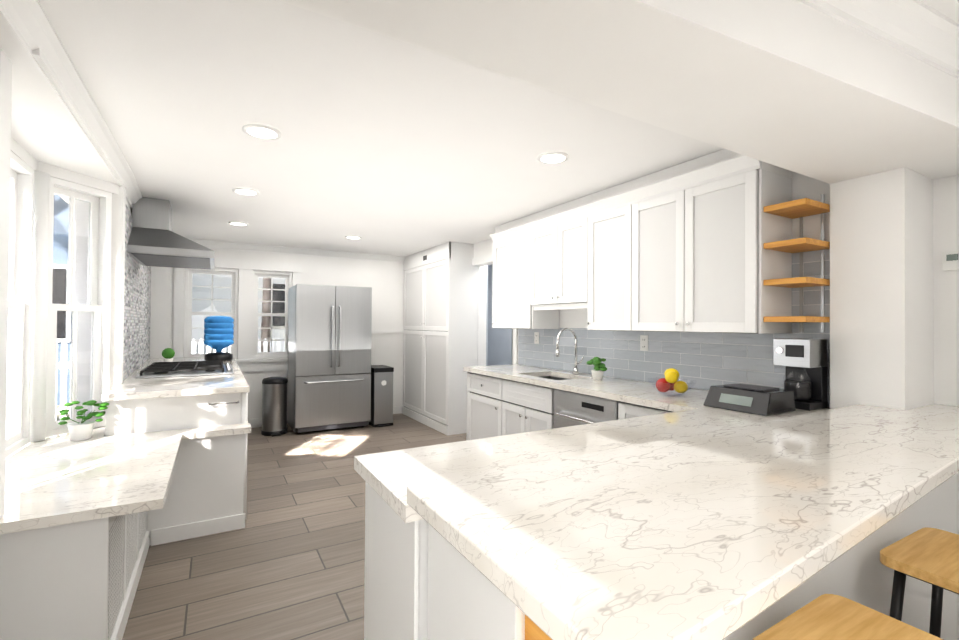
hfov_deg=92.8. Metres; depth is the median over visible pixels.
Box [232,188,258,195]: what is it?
recessed light
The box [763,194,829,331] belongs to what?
oak shelf
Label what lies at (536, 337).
electrical outlet plate
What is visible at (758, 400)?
radio
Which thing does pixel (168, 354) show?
topiary plant
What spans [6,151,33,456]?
bay window
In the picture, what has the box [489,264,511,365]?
wall
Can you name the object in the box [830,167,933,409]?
wall
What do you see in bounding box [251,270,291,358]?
window
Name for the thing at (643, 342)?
electrical outlet plate
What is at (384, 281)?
wall
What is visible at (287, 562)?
floor
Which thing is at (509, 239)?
upper cabinet
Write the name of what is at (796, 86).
header beam
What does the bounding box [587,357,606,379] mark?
potted plant
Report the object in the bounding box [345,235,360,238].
recessed light
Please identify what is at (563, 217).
upper cabinet
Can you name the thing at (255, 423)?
baseboard
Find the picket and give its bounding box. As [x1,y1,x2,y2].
[50,338,284,437]
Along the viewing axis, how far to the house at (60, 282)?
9.47 m
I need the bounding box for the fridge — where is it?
[287,284,371,433]
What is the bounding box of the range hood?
[127,197,214,269]
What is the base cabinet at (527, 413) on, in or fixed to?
on the floor
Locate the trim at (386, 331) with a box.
[371,330,402,332]
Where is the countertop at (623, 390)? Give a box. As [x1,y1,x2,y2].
[464,364,829,418]
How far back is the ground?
8.13 m
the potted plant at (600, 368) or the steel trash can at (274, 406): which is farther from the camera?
the steel trash can at (274, 406)
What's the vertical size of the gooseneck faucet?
0.390 m
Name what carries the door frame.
attached to the wall at (803, 186)
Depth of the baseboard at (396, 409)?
6.74 m
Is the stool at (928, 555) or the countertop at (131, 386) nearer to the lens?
the stool at (928, 555)
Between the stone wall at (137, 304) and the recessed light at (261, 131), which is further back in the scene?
the stone wall at (137, 304)
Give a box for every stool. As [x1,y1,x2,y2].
[752,594,943,639]
[880,527,958,637]
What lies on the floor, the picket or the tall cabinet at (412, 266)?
the tall cabinet at (412, 266)
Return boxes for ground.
[26,405,69,444]
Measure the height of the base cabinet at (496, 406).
0.870 m
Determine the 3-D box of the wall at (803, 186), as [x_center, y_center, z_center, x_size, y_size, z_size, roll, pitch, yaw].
[0.566,0.216,4.699,0.190,2.320,5.350,1,-1,-30]
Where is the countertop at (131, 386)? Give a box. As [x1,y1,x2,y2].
[102,357,249,400]
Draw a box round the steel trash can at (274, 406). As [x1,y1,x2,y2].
[261,376,287,436]
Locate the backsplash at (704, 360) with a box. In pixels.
[518,249,829,406]
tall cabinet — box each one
[402,251,421,421]
[422,242,477,435]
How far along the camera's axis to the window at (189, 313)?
5.71 m
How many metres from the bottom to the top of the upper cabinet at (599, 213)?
1.028 m
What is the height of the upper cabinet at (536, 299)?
1.028 m
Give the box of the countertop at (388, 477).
[354,404,777,522]
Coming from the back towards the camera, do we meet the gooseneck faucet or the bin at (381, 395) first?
the bin at (381, 395)
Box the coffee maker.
[773,338,826,410]
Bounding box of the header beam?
[279,0,958,183]
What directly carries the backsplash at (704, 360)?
attached to the wall at (803, 186)
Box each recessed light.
[228,221,248,225]
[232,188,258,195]
[242,124,280,139]
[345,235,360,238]
[537,152,568,163]
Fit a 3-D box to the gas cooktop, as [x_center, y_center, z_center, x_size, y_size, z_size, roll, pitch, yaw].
[-2.474,0.409,3.902,0.635,0.050,0.920,1,-1,-30]
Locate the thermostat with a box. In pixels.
[942,250,958,270]
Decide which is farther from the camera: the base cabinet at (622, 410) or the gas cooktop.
the gas cooktop
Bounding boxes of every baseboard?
[248,418,261,427]
[393,406,402,413]
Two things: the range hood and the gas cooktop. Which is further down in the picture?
the gas cooktop
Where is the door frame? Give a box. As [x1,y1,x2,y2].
[472,253,517,364]
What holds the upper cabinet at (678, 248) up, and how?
attached to the wall at (803, 186)
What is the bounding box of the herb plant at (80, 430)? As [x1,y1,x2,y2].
[58,400,108,440]
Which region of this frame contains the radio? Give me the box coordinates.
[703,384,795,415]
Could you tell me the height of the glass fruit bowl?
0.161 m
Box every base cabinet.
[105,392,247,539]
[364,472,958,639]
[466,372,549,440]
[514,396,541,433]
[614,400,671,419]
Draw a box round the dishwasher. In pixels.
[542,386,613,429]
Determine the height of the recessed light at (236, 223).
0.009 m
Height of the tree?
12.581 m
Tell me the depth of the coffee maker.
2.32 m
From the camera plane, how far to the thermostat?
2.17 m
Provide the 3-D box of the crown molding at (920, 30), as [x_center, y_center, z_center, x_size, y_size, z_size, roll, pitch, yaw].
[-0.048,-0.922,2.472,3.690,0.095,8.600,1,-1,-30]
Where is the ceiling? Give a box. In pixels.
[38,0,958,256]
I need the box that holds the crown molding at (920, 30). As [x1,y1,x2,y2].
[0,0,958,263]
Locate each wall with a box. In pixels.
[123,205,150,379]
[150,249,403,423]
[474,171,829,407]
[486,265,488,365]
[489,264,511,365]
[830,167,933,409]
[933,175,958,405]
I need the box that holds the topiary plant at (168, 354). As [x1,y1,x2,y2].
[162,348,174,361]
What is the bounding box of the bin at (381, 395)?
[369,365,393,426]
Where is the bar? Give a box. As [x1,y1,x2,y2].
[407,404,958,639]
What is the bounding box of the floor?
[122,413,466,639]
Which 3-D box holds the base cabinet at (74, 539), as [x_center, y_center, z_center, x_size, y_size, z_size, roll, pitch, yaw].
[-1.935,1.010,2.294,0.720,0.652,1.673,1,-1,-30]
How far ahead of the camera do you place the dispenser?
4.91 m
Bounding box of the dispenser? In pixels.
[204,316,233,360]
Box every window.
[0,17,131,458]
[0,48,127,517]
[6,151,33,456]
[173,257,301,371]
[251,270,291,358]
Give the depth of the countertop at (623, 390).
3.11 m
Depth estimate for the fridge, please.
5.59 m
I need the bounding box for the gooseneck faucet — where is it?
[556,328,583,373]
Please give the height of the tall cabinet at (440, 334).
2.318 m
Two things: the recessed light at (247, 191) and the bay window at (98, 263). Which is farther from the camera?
the recessed light at (247, 191)
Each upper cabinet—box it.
[490,217,525,328]
[522,208,549,328]
[550,199,577,328]
[578,184,621,330]
[622,166,673,331]
[670,149,791,333]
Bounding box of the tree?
[261,277,270,351]
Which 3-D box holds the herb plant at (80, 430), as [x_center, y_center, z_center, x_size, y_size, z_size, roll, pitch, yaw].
[-2.283,0.576,2.639,0.231,0.214,0.262,1,-1,-30]
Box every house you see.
[52,194,74,404]
[192,274,284,353]
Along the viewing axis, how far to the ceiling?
2.34 m
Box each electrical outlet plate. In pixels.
[534,332,538,343]
[640,335,647,350]
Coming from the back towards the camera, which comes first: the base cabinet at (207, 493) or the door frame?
the door frame
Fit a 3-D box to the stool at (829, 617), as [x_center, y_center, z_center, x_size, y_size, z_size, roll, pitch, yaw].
[0.816,1.012,0.887,0.414,0.661,0.414,1,-1,-30]
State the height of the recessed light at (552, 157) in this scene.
0.009 m
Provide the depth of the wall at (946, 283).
2.19 m
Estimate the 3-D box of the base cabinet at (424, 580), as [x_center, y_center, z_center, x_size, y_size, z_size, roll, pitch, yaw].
[1.001,0.892,1.649,2.600,0.916,1.022,1,-1,-30]
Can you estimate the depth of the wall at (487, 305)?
5.73 m
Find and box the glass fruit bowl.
[649,368,695,396]
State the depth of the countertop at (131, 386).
3.00 m
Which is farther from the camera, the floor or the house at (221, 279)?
the house at (221, 279)
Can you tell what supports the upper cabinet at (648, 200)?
attached to the wall at (803, 186)
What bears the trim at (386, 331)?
attached to the wall at (384, 281)
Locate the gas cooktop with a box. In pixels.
[136,360,233,377]
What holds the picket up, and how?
on the ground
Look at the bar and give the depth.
0.90 m
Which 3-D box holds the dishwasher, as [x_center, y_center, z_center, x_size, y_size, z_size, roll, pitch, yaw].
[0.946,0.930,3.213,0.611,0.870,0.745,1,-1,-30]

